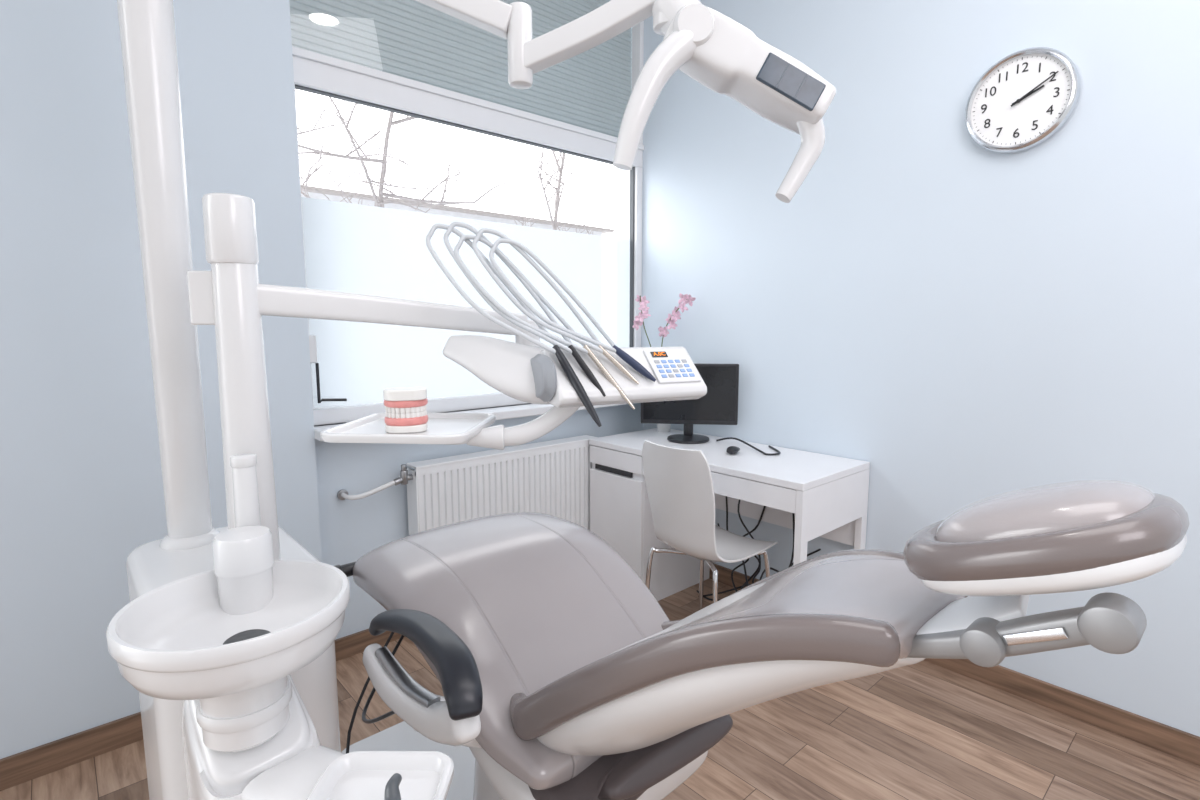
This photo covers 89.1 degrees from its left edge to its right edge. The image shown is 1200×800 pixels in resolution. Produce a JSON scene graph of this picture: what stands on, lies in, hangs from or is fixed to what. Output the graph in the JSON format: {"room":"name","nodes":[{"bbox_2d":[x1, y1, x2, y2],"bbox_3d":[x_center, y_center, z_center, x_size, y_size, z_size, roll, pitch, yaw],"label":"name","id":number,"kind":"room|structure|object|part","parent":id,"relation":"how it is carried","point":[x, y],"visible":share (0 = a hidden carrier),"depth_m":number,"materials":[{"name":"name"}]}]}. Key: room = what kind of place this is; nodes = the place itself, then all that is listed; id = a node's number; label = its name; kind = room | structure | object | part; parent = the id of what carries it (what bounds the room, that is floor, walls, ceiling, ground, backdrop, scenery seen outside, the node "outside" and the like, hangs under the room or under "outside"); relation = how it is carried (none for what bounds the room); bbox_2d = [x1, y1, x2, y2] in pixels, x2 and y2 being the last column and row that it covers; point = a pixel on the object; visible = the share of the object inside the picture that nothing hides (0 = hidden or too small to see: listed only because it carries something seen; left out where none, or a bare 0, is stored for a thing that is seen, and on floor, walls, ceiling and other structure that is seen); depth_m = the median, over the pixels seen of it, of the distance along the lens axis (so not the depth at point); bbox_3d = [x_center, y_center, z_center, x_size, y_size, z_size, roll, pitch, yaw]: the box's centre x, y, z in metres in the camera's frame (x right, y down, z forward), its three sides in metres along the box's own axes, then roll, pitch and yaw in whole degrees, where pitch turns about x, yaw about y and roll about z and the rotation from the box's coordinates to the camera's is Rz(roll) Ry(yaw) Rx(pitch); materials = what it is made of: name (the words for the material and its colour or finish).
{"room":"dental clinic","nodes":[
{"label":"dental clinic","id":0,"kind":"room"},
{"bbox_2d":[0,0,321,758],"bbox_3d":[-2.314,-0.429,1.441,2.945,3.320,0.300,-6,9,-42],"label":"wall","id":1,"kind":"structure","parent":0,"point":[81,482],"depth_m":1.93,"materials":[{"name":"paint"}]},
{"bbox_2d":[0,712,142,790],"bbox_3d":[-2.204,1.185,1.526,2.957,0.095,0.015,-6,9,-42],"label":"baseboard","id":2,"kind":"structure","parent":1,"relation":"attached to","point":[33,763],"depth_m":1.96,"materials":[{"name":"brown wood"}]},
{"bbox_2d":[314,403,642,639],"bbox_3d":[-0.485,0.524,3.170,1.915,1.005,0.370,-6,9,-42],"label":"wall","id":3,"kind":"structure","parent":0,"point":[349,529],"depth_m":2.65,"materials":[{"name":"paint"}]},
{"bbox_2d":[335,629,404,660],"bbox_3d":[-0.444,0.984,3.179,1.888,0.090,0.015,-6,9,-42],"label":"baseboard","id":4,"kind":"structure","parent":3,"relation":"attached to","point":[347,646],"depth_m":2.63,"materials":[{"name":"brown wood"}]},
{"bbox_2d":[337,435,597,534],"bbox_3d":[-0.550,0.646,2.957,1.335,0.815,0.131,-6,9,-42],"label":"radiator","id":5,"kind":"object","parent":3,"relation":"attached to","point":[552,477],"visible":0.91,"depth_m":2.91,"materials":[{"name":"white metal"}]},
{"bbox_3d":[-0.432,0.547,3.031,1.045,0.615,0.100,-6,9,-42],"label":"panel","id":6,"kind":"part","parent":5,"relation":"part of","materials":[{"name":"white metal"}]},
{"bbox_2d":[406,435,597,468],"bbox_3d":[-0.432,0.245,2.994,1.045,0.012,0.100,-6,9,-42],"label":"grille","id":7,"kind":"object","parent":5,"relation":"attached to","point":[559,444],"depth_m":2.91,"materials":[{"name":"white metal"}]},
{"bbox_2d":[292,21,643,425],"bbox_3d":[-0.471,-1.121,2.953,1.915,2.315,0.111,-6,9,-42],"label":"window","id":8,"kind":"structure","parent":3,"relation":"attached to","point":[349,247],"depth_m":2.77,"materials":[{"name":"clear glass"}]},
{"bbox_3d":[-1.147,-0.201,2.416,0.042,0.110,0.025,-6,9,-42],"label":"handle","id":9,"kind":"part","parent":8,"relation":"part of","materials":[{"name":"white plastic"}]},
{"bbox_3d":[-1.084,-0.070,2.461,0.111,0.161,0.013,-6,9,-39],"label":"handle rod","id":10,"kind":"part","parent":8,"relation":"part of","materials":[{"name":"black plastic"}]},
{"bbox_2d":[289,0,631,137],"bbox_3d":[-0.515,-1.821,2.912,1.880,0.864,0.006,-6,9,-42],"label":"roller shutter","id":11,"kind":"object","parent":8,"relation":"attached to","point":[591,89],"visible":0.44,"depth_m":2.85,"materials":[{"name":"grey plastic"}]},
{"bbox_2d":[0,578,1199,799],"bbox_3d":[0.022,1.397,0.599,5.000,0.100,5.000,-6,9,-42],"label":"floor","id":12,"kind":"structure","parent":0,"point":[923,730],"depth_m":2.04,"materials":[{"name":"brown wood"}]},
{"bbox_2d":[106,0,835,799],"bbox_3d":[-0.300,-0.037,1.172,1.098,2.632,1.086,-6,9,-42],"label":"dental unit","id":13,"kind":"object","parent":12,"relation":"on","point":[225,637],"visible":1,"depth_m":1.05,"materials":[{"name":"white plastic"}]},
{"bbox_2d":[106,559,349,751],"bbox_3d":[-0.513,0.380,0.876,0.292,0.201,0.292,-6,9,-42],"label":"bowl","id":14,"kind":"object","parent":13,"relation":"on","point":[227,645],"depth_m":0.85,"materials":[{"name":"white ceramic"}]},
{"bbox_3d":[-0.584,0.164,1.008,0.038,0.148,0.038,-6,9,-42],"label":"water spout","id":15,"kind":"part","parent":13,"relation":"part of","materials":[{"name":"white plastic"}]},
{"bbox_3d":[-0.389,-0.170,1.179,0.521,0.095,0.057,-4,8,-29],"label":"instrument arm","id":16,"kind":"part","parent":13,"relation":"part of","materials":[{"name":"white plastic"}]},
{"bbox_2d":[383,387,427,433],"bbox_3d":[-0.339,0.017,1.067,0.074,0.074,0.067,-2,7,-15],"label":"model","id":17,"kind":"object","parent":13,"relation":"on","point":[405,407],"visible":1,"depth_m":1.04},
{"bbox_2d":[321,413,495,443],"bbox_3d":[-0.334,0.048,1.106,0.250,0.015,0.250,0,7,4],"label":"tray","id":18,"kind":"object","parent":13,"relation":"on","point":[443,428],"depth_m":1.07,"materials":[{"name":"white plastic"}]},
{"bbox_2d":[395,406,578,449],"bbox_3d":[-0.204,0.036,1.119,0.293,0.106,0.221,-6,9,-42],"label":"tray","id":19,"kind":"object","parent":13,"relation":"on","point":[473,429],"depth_m":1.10,"materials":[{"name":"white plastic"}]},
{"bbox_2d":[415,0,835,202],"bbox_3d":[-0.248,-0.714,1.122,0.973,0.698,1.020,-6,9,-42],"label":"lamp","id":20,"kind":"object","parent":13,"relation":"attached to","point":[715,50],"depth_m":1.06,"materials":[{"name":"white plastic"}]},
{"bbox_3d":[0.139,-0.066,1.176,0.094,0.060,0.065,-3,8,-25],"label":"control panel","id":21,"kind":"part","parent":13,"relation":"part of","materials":[{"name":"white plastic"}]},
{"bbox_2d":[642,440,777,609],"bbox_3d":[0.463,0.623,2.632,0.531,0.937,0.420,-6,9,-42],"label":"shell chair","id":22,"kind":"object","parent":12,"relation":"on","point":[678,481],"visible":0.93,"depth_m":2.46,"materials":[{"name":"white plastic"}]},
{"bbox_3d":[0.281,0.863,2.671,0.196,0.450,0.028,1,7,9],"label":"leg","id":23,"kind":"part","parent":22,"relation":"part of","materials":[{"name":"silver metal"}]},
{"bbox_3d":[0.487,0.840,2.860,0.033,0.451,0.209,0,7,-1],"label":"leg","id":24,"kind":"part","parent":22,"relation":"part of","materials":[{"name":"silver metal"}]},
{"bbox_3d":[0.453,0.886,2.481,0.028,0.450,0.196,0,7,-3],"label":"leg","id":25,"kind":"part","parent":22,"relation":"part of","materials":[{"name":"silver metal"}]},
{"bbox_3d":[0.665,0.864,2.665,0.210,0.451,0.033,1,7,7],"label":"leg","id":26,"kind":"part","parent":22,"relation":"part of","materials":[{"name":"silver metal"}]},
{"bbox_2d":[589,428,869,600],"bbox_3d":[0.567,0.642,3.017,0.565,0.810,1.245,-6,9,-42],"label":"desk","id":27,"kind":"object","parent":12,"relation":"on","point":[827,495],"visible":0.71,"depth_m":2.96,"materials":[{"name":"white laminate"}]},
{"bbox_3d":[0.081,0.302,3.111,0.018,0.091,0.382,-6,9,-42],"label":"cabinet drawer","id":28,"kind":"part","parent":27,"relation":"part of","materials":[{"name":"white laminate"}]},
{"bbox_3d":[0.081,0.695,3.159,0.018,0.630,0.382,-6,9,-42],"label":"cabinet door","id":29,"kind":"part","parent":27,"relation":"part of","materials":[{"name":"white laminate"}]},
{"bbox_2d":[632,293,695,431],"bbox_3d":[0.356,-0.199,3.372,0.233,0.771,0.272,-6,9,-42],"label":"potted orchid","id":30,"kind":"object","parent":27,"relation":"on","point":[671,319],"visible":0.81,"depth_m":3.35,"materials":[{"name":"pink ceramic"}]},
{"bbox_3d":[0.209,-0.417,3.373,0.062,0.063,0.010,-1,7,-10],"label":"flower","id":31,"kind":"part","parent":30,"relation":"part of","materials":[{"name":"pink plant"}]},
{"bbox_3d":[0.221,-0.455,3.346,0.064,0.058,0.020,3,8,23],"label":"flower","id":32,"kind":"part","parent":30,"relation":"part of","materials":[{"name":"pink plant"}]},
{"bbox_3d":[0.239,-0.498,3.331,0.064,0.056,0.025,-1,7,-11],"label":"flower","id":33,"kind":"part","parent":30,"relation":"part of","materials":[{"name":"pink plant"}]},
{"bbox_3d":[0.244,-0.542,3.347,0.059,0.061,0.019,-1,7,-11],"label":"flower","id":34,"kind":"part","parent":30,"relation":"part of","materials":[{"name":"pink plant"}]},
{"bbox_3d":[0.293,-0.231,3.395,0.153,0.691,0.022,-2,7,-13],"label":"flower stem","id":35,"kind":"part","parent":30,"relation":"part of","materials":[{"name":"pink plant"}]},
{"bbox_3d":[0.251,-0.473,3.354,0.058,0.046,0.038,-2,7,-15],"label":"flower","id":36,"kind":"part","parent":30,"relation":"part of","materials":[{"name":"pink plant"}]},
{"bbox_3d":[0.363,0.138,3.465,0.096,0.080,0.096,-6,9,-42],"label":"pot","id":37,"kind":"part","parent":30,"relation":"part of","materials":[{"name":"white ceramic"}]},
{"bbox_3d":[0.353,-0.377,3.353,0.057,0.058,0.014,0,7,0],"label":"flower","id":38,"kind":"part","parent":30,"relation":"part of","materials":[{"name":"pink plant"}]},
{"bbox_3d":[0.398,-0.416,3.348,0.055,0.059,0.014,0,7,-3],"label":"flower","id":39,"kind":"part","parent":30,"relation":"part of","materials":[{"name":"pink plant"}]},
{"bbox_3d":[0.411,-0.456,3.309,0.060,0.065,0.013,-2,7,-19],"label":"flower","id":40,"kind":"part","parent":30,"relation":"part of","materials":[{"name":"pink plant"}]},
{"bbox_3d":[0.454,-0.551,3.314,0.059,0.057,0.009,0,7,-1],"label":"flower","id":41,"kind":"part","parent":30,"relation":"part of","materials":[{"name":"pink plant"}]},
{"bbox_3d":[0.448,-0.501,3.282,0.065,0.063,0.016,-4,8,-31],"label":"flower","id":42,"kind":"part","parent":30,"relation":"part of","materials":[{"name":"pink plant"}]},
{"bbox_3d":[0.485,-0.538,3.294,0.064,0.064,0.020,-1,7,-8],"label":"flower","id":43,"kind":"part","parent":30,"relation":"part of","materials":[{"name":"pink plant"}]},
{"bbox_2d":[641,363,738,443],"bbox_3d":[0.462,0.011,3.173,0.472,0.402,0.220,4,8,29],"label":"computer monitor","id":44,"kind":"object","parent":27,"relation":"on","point":[719,406],"visible":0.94,"depth_m":3.15,"materials":[{"name":"black plastic"}]},
{"bbox_3d":[0.487,0.357,2.663,0.017,0.092,0.823,-6,9,-42],"label":"drawer","id":45,"kind":"part","parent":27,"relation":"part of","materials":[{"name":"white laminate"}]},
{"bbox_2d":[726,446,739,453],"bbox_3d":[0.624,0.233,2.862,0.056,0.034,0.095,4,8,29],"label":"computer mouse","id":46,"kind":"object","parent":27,"relation":"on","point":[732,449],"visible":1,"depth_m":2.83,"materials":[{"name":"black plastic"}]},
{"bbox_2d":[716,437,780,454],"bbox_3d":[0.754,0.217,3.008,0.152,0.034,0.393,-4,8,-27],"label":"cable","id":47,"kind":"object","parent":27,"relation":"on","point":[742,441],"visible":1,"depth_m":2.96,"materials":[{"name":"black plastic"}]},
{"bbox_3d":[0.881,0.443,3.033,0.015,0.360,0.825,-6,9,-42],"label":"panel","id":48,"kind":"part","parent":27,"relation":"part of","materials":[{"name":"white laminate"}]},
{"bbox_3d":[0.783,0.837,2.412,0.050,0.570,0.028,-6,9,-42],"label":"leg","id":49,"kind":"part","parent":27,"relation":"part of","materials":[{"name":"white laminate"}]},
{"bbox_3d":[0.974,0.429,2.535,0.565,0.210,0.028,-6,9,-42],"label":"panel","id":50,"kind":"part","parent":27,"relation":"part of","materials":[{"name":"white laminate"}]},
{"bbox_3d":[1.166,0.795,2.754,0.050,0.570,0.028,-6,9,-42],"label":"leg","id":51,"kind":"part","parent":27,"relation":"part of","materials":[{"name":"white laminate"}]},
{"bbox_2d":[697,496,820,600],"bbox_3d":[0.742,0.718,2.963,0.335,0.672,0.656,-6,9,-42],"label":"power cables","id":52,"kind":"object","parent":12,"relation":"on","point":[757,571],"visible":0.34,"depth_m":3.06,"materials":[{"name":"black plastic"}]},
{"bbox_2d":[334,480,1188,799],"bbox_3d":[-0.094,0.636,1.319,0.756,1.236,1.878,-6,9,-42],"label":"dental chair","id":53,"kind":"object","parent":12,"relation":"on","point":[561,675],"visible":0.99,"depth_m":0.96,"materials":[{"name":"beige leather"}]},
{"bbox_3d":[-0.632,0.424,1.512,0.090,0.038,0.038,-6,9,-42],"label":"foot knob","id":54,"kind":"part","parent":53,"relation":"part of","materials":[{"name":"black plastic"}]},
{"bbox_3d":[-0.344,1.181,1.704,0.460,0.060,1.050,-6,9,-42],"label":"floor plate","id":55,"kind":"part","parent":53,"relation":"part of","materials":[{"name":"white plastic"}]},
{"bbox_3d":[-0.314,0.449,1.100,0.087,0.081,0.380,-6,9,-42],"label":"armrest","id":56,"kind":"part","parent":53,"relation":"part of","materials":[{"name":"black rubber"}]},
{"bbox_2d":[353,512,669,789],"bbox_3d":[-0.185,0.518,1.494,0.612,0.307,0.785,-6,9,-42],"label":"seat cushion","id":57,"kind":"object","parent":53,"relation":"on","point":[535,599],"depth_m":1.38,"materials":[{"name":"beige leather"}]},
{"bbox_3d":[-0.098,0.667,1.415,0.491,0.288,0.612,-6,9,-42],"label":"seat frame","id":58,"kind":"part","parent":53,"relation":"part of","materials":[{"name":"white plastic"}]},
{"bbox_2d":[529,714,732,799],"bbox_3d":[0.058,0.713,1.255,0.443,0.120,0.264,-6,9,-42],"label":"armrest","id":59,"kind":"object","parent":53,"relation":"on","point":[643,773],"depth_m":1.13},
{"bbox_2d":[671,554,964,658],"bbox_3d":[0.215,0.450,1.079,0.511,0.434,0.688,-6,9,-42],"label":"backrest cushion","id":60,"kind":"object","parent":53,"relation":"on","point":[826,606],"depth_m":0.81,"materials":[{"name":"beige leather"}]},
{"bbox_3d":[0.447,0.279,0.799,0.151,0.112,0.200,-6,9,-42],"label":"headrest plate","id":61,"kind":"part","parent":53,"relation":"part of","materials":[{"name":"white plastic"}]},
{"bbox_3d":[0.440,0.275,0.695,0.048,0.044,0.044,-6,9,-42],"label":"headrest knob","id":62,"kind":"part","parent":53,"relation":"part of","materials":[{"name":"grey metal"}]},
{"bbox_2d":[936,480,1154,541],"bbox_3d":[0.523,0.148,0.724,0.196,0.122,0.209,-6,9,-42],"label":"cushion","id":63,"kind":"object","parent":53,"relation":"on","point":[1125,510],"depth_m":0.66,"materials":[{"name":"beige leather"}]},
{"bbox_3d":[0.509,0.222,0.607,0.052,0.048,0.048,-6,9,-42],"label":"headrest knob","id":64,"kind":"part","parent":53,"relation":"part of","materials":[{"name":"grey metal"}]},
{"bbox_2d":[617,0,1199,736],"bbox_3d":[1.828,-0.498,2.004,0.140,3.320,5.000,-6,9,-42],"label":"wall","id":65,"kind":"structure","parent":0,"point":[940,311],"depth_m":2.38,"materials":[{"name":"paint"}]},
{"bbox_2d":[709,563,1199,765],"bbox_3d":[1.851,1.122,2.061,0.015,0.090,4.760,-6,9,-42],"label":"baseboard","id":66,"kind":"structure","parent":65,"relation":"attached to","point":[1181,744],"depth_m":2.20,"materials":[{"name":"brown wood"}]},
{"bbox_2d":[965,47,1080,153],"bbox_3d":[1.492,-1.063,2.172,0.040,0.344,0.344,-6,9,-42],"label":"wall clock","id":67,"kind":"object","parent":65,"relation":"attached to","point":[1022,100],"visible":1,"depth_m":2.16,"materials":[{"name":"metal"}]},
{"label":"outside","id":68,"kind":"structure","parent":0,"visible":0},
{"bbox_3d":[-4.094,0.570,9.168,22.000,0.450,13.100,-6,9,-42],"label":"trim","id":69,"kind":"structure","parent":68,"visible":0},
{"bbox_2d":[295,89,509,212],"bbox_3d":[-2.070,-2.638,6.840,3.675,6.393,1.178,-5,8,-33],"label":"bare tree","id":70,"kind":"object","parent":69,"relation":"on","point":[382,184],"visible":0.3,"depth_m":6.73,"materials":[{"name":"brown plant"}]},
{"bbox_2d":[301,186,613,235],"bbox_3d":[-3.363,-1.940,12.709,7.400,3.570,2.800,-6,9,-42],"label":"building","id":71,"kind":"structure","parent":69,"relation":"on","point":[333,195],"depth_m":11.32,"materials":[{"name":"white"}]},
{"bbox_2d":[509,144,616,237],"bbox_3d":[-0.467,-3.218,9.648,1.605,6.860,3.652,4,8,29],"label":"bare tree","id":72,"kind":"object","parent":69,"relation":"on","point":[558,192],"visible":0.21,"depth_m":9.31,"materials":[{"name":"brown plant"}]}
]}

